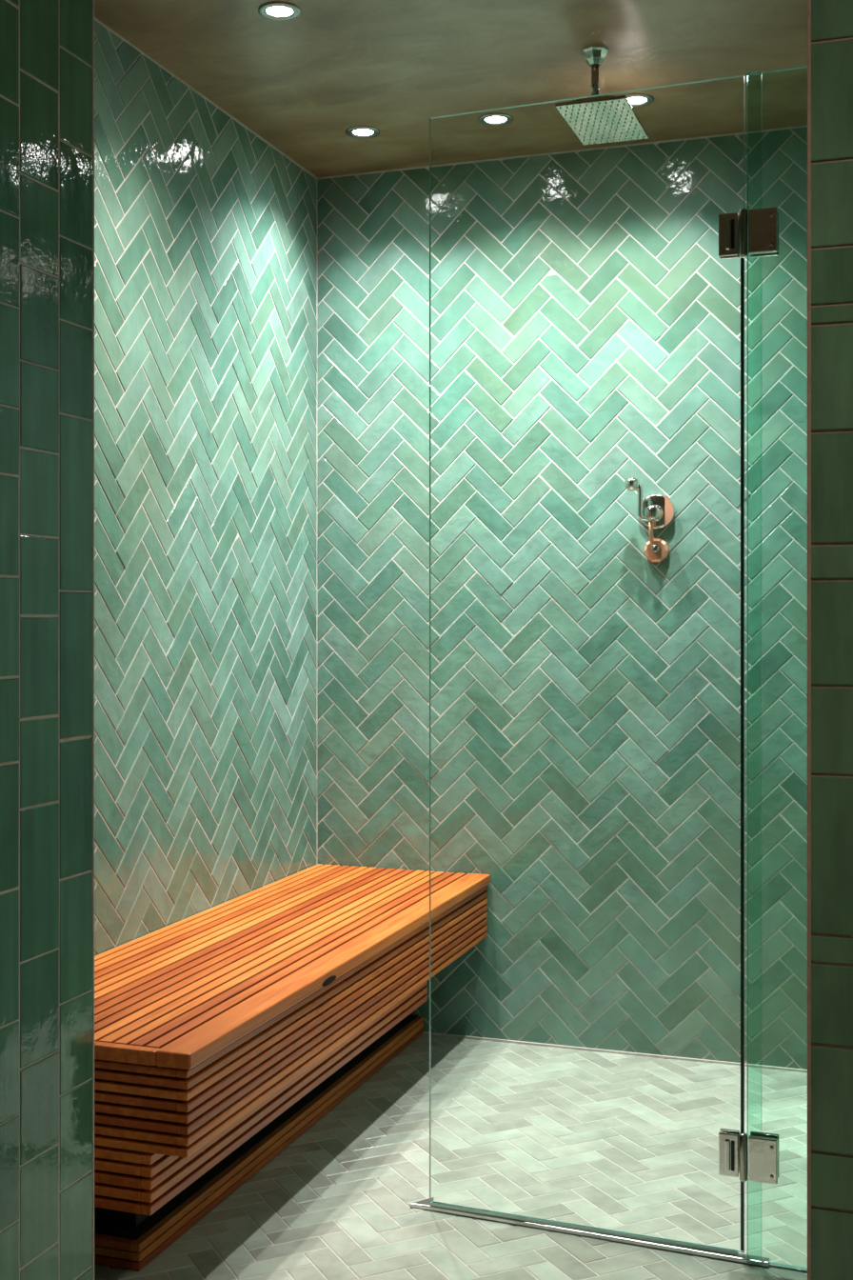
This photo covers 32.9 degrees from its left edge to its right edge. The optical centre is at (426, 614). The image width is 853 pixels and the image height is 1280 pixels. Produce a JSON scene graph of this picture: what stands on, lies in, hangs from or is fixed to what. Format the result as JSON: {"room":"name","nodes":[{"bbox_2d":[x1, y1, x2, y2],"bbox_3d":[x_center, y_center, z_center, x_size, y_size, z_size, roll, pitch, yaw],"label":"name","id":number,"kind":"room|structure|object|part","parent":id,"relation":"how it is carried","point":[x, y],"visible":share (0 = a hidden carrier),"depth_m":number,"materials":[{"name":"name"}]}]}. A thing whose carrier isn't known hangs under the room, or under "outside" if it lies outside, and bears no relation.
{"room":"shower room","nodes":[
{"label":"shower room","id":0,"kind":"room"},
{"bbox_2d":[0,0,92,1279],"bbox_3d":[-1.245,-0.040,1.032,0.528,2.440,2.861,0,0,19],"label":"wall reveal","id":1,"kind":"structure","parent":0,"point":[46,46],"depth_m":2.17,"materials":[{"name":"tile"}]},
{"bbox_2d":[92,0,94,1279],"bbox_3d":[-0.532,-0.040,2.299,0.005,2.440,0.004,0,0,19],"label":"trim","id":2,"kind":"structure","parent":1,"relation":"attached to","point":[92,0],"depth_m":2.30,"materials":[{"name":"tile"}]},
{"bbox_2d":[94,20,317,956],"bbox_3d":[-0.672,-0.040,3.320,0.121,2.440,1.841,0,0,19],"label":"wall","id":3,"kind":"structure","parent":0,"point":[206,232],"depth_m":3.47,"materials":[{"name":"tile"}]},
{"bbox_2d":[94,17,807,179],"bbox_3d":[0.098,-1.258,3.055,1.511,0.004,1.841,0,0,19],"label":"trim","id":4,"kind":"structure","parent":3,"relation":"attached to","point":[95,18],"depth_m":3.84,"materials":[{"name":"tile"}]},
{"bbox_2d":[94,1034,807,1279],"bbox_3d":[0.378,1.230,1.456,3.320,0.101,4.920,0,0,19],"label":"floor","id":5,"kind":"structure","parent":0,"point":[627,1143],"depth_m":3.02,"materials":[{"name":"tile"}]},
{"bbox_2d":[94,863,490,1270],"bbox_3d":[-0.349,0.949,3.262,0.521,0.460,1.731,0,0,19],"label":"shower bench","id":6,"kind":"object","parent":5,"relation":"on","point":[224,1032],"visible":0.89,"depth_m":2.87,"materials":[{"name":"brown wood"}]},
{"bbox_2d":[409,1197,770,1266],"bbox_3d":[0.301,1.175,2.762,0.704,0.008,0.050,0,0,22],"label":"threshold strip","id":7,"kind":"object","parent":5,"relation":"on","point":[425,1204],"visible":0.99,"depth_m":2.72,"materials":[{"name":"metal"}]},
{"bbox_2d":[94,0,807,177],"bbox_3d":[0.378,-1.310,1.456,3.320,0.100,4.920,0,0,19],"label":"ceiling","id":8,"kind":"structure","parent":0,"point":[299,84],"depth_m":3.33,"materials":[{"name":"brown paint"}]},
{"bbox_2d":[258,1,300,20],"bbox_3d":[-0.306,-1.258,3.014,0.089,0.004,0.089,0,0,19],"label":"recessed light","id":9,"kind":"object","parent":8,"relation":"in","point":[272,10],"visible":1,"depth_m":3.01,"materials":[{"name":"grey metal"}]},
{"bbox_2d":[345,125,379,138],"bbox_3d":[-0.166,-1.258,3.769,0.089,0.004,0.089,0,0,19],"label":"recessed light","id":10,"kind":"object","parent":8,"relation":"in","point":[359,131],"visible":1,"depth_m":3.77,"materials":[{"name":"grey metal"}]},
{"bbox_2d":[478,113,513,125],"bbox_3d":[0.176,-1.258,3.673,0.089,0.004,0.089,0,0,19],"label":"recessed light","id":11,"kind":"object","parent":8,"relation":"in","point":[490,119],"visible":1,"depth_m":3.67,"materials":[{"name":"grey metal"}]},
{"bbox_2d":[555,44,648,145],"bbox_3d":[0.407,-1.197,3.334,0.159,0.127,0.296,0,0,19],"label":"shower","id":12,"kind":"object","parent":8,"relation":"hanging from","point":[602,119],"visible":1,"depth_m":3.29,"materials":[{"name":"silver metal"}]},
{"bbox_3d":[0.376,-1.189,3.221,0.017,0.082,0.017,0,0,19],"label":"arm","id":13,"kind":"part","parent":12,"relation":"part of","materials":[{"name":"silver metal"}]},
{"bbox_3d":[0.409,-1.146,3.339,0.159,0.020,0.285,0,0,19],"label":"head plate","id":14,"kind":"part","parent":12,"relation":"part of","materials":[{"name":"silver metal"}]},
{"bbox_2d":[625,93,654,107],"bbox_3d":[0.512,-1.258,3.536,0.089,0.004,0.089,0,0,19],"label":"recessed light","id":15,"kind":"object","parent":8,"relation":"in","point":[636,100],"visible":0.66,"depth_m":3.53,"materials":[{"name":"grey metal"}]},
{"bbox_2d":[317,127,807,1069],"bbox_3d":[0.417,-0.040,3.981,1.750,2.440,0.121,0,0,19],"label":"wall","id":16,"kind":"structure","parent":0,"point":[586,307],"depth_m":3.93,"materials":[{"name":"tile"}]},
{"bbox_2d":[422,1031,807,1072],"bbox_3d":[0.524,1.177,3.878,1.240,0.006,0.007,0,0,19],"label":"trim","id":17,"kind":"structure","parent":16,"relation":"attached to","point":[425,1032],"depth_m":3.88,"materials":[{"name":"tile"}]},
{"bbox_2d":[624,476,675,562],"bbox_3d":[0.588,-0.251,3.814,0.123,0.226,0.083,0,0,19],"label":"shower valve","id":18,"kind":"object","parent":16,"relation":"attached to","point":[656,510],"visible":1,"depth_m":3.83,"materials":[{"name":"silver metal"}]},
{"bbox_3d":[0.542,-0.344,3.807,0.040,0.040,0.040,0,0,19],"label":"lever knob","id":19,"kind":"part","parent":18,"relation":"part of","materials":[{"name":"silver metal"}]},
{"bbox_3d":[0.574,-0.296,3.805,0.046,0.103,0.017,0,0,-2],"label":"lever","id":20,"kind":"part","parent":18,"relation":"part of","materials":[{"name":"silver metal"}]},
{"bbox_3d":[0.607,-0.174,3.822,0.022,0.022,0.027,0,0,19],"label":"diverter knob","id":21,"kind":"part","parent":18,"relation":"part of","materials":[{"name":"silver metal"}]},
{"bbox_2d":[811,0,852,1279],"bbox_3d":[1.284,-0.040,1.734,1.588,2.440,0.125,0,0,19],"label":"wall pier","id":22,"kind":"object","parent":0,"point":[831,20],"visible":1,"depth_m":1.93,"materials":[{"name":"green tile"}]},
{"bbox_2d":[807,0,811,1279],"bbox_3d":[0.514,-0.040,1.937,0.005,2.440,0.010,0,0,19],"label":"trim","id":23,"kind":"structure","parent":22,"relation":"attached to","point":[809,1],"depth_m":1.93,"materials":[{"name":"pink tile"}]},
{"bbox_3d":[0.868,-0.040,2.791,0.121,2.440,1.840,0,0,19],"label":"wall","id":24,"kind":"structure","parent":0,"visible":0},
{"bbox_2d":[719,65,807,1270],"bbox_3d":[0.633,0.097,2.610,0.206,2.159,0.038,0,0,19],"label":"fixed glass panel","id":25,"kind":"object","parent":24,"relation":"attached to","point":[806,67],"depth_m":2.62,"materials":[{"name":"clear glass"}]},
{"bbox_2d":[429,75,779,1255],"bbox_3d":[0.320,0.094,2.731,0.679,2.154,0.042,0,0,22],"label":"door","id":26,"kind":"structure","parent":25,"relation":"attached to","point":[435,1204],"depth_m":2.63,"materials":[{"name":"glass"}]},
{"bbox_3d":[0.553,0.985,2.639,0.036,0.078,0.030,0,0,19],"label":"door plate","id":27,"kind":"part","parent":26,"relation":"part of","materials":[{"name":"silver metal"}]},
{"bbox_3d":[0.586,0.985,2.626,0.106,0.084,0.038,0,0,19],"label":"glass hinge","id":28,"kind":"part","parent":26,"relation":"part of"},
{"bbox_3d":[0.612,0.985,2.619,0.052,0.080,0.036,0,0,19],"label":"panel plate","id":29,"kind":"part","parent":26,"relation":"part of","materials":[{"name":"silver metal"}]},
{"bbox_3d":[0.553,-0.692,2.639,0.036,0.078,0.030,0,0,19],"label":"door plate","id":30,"kind":"part","parent":25,"relation":"part of","materials":[{"name":"silver metal"}]},
{"bbox_3d":[0.586,-0.692,2.626,0.106,0.084,0.038,0,0,19],"label":"glass hinge","id":31,"kind":"part","parent":25,"relation":"part of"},
{"bbox_3d":[0.612,-0.692,2.619,0.052,0.080,0.036,0,0,19],"label":"panel plate","id":32,"kind":"part","parent":25,"relation":"part of","materials":[{"name":"silver metal"}]}
]}

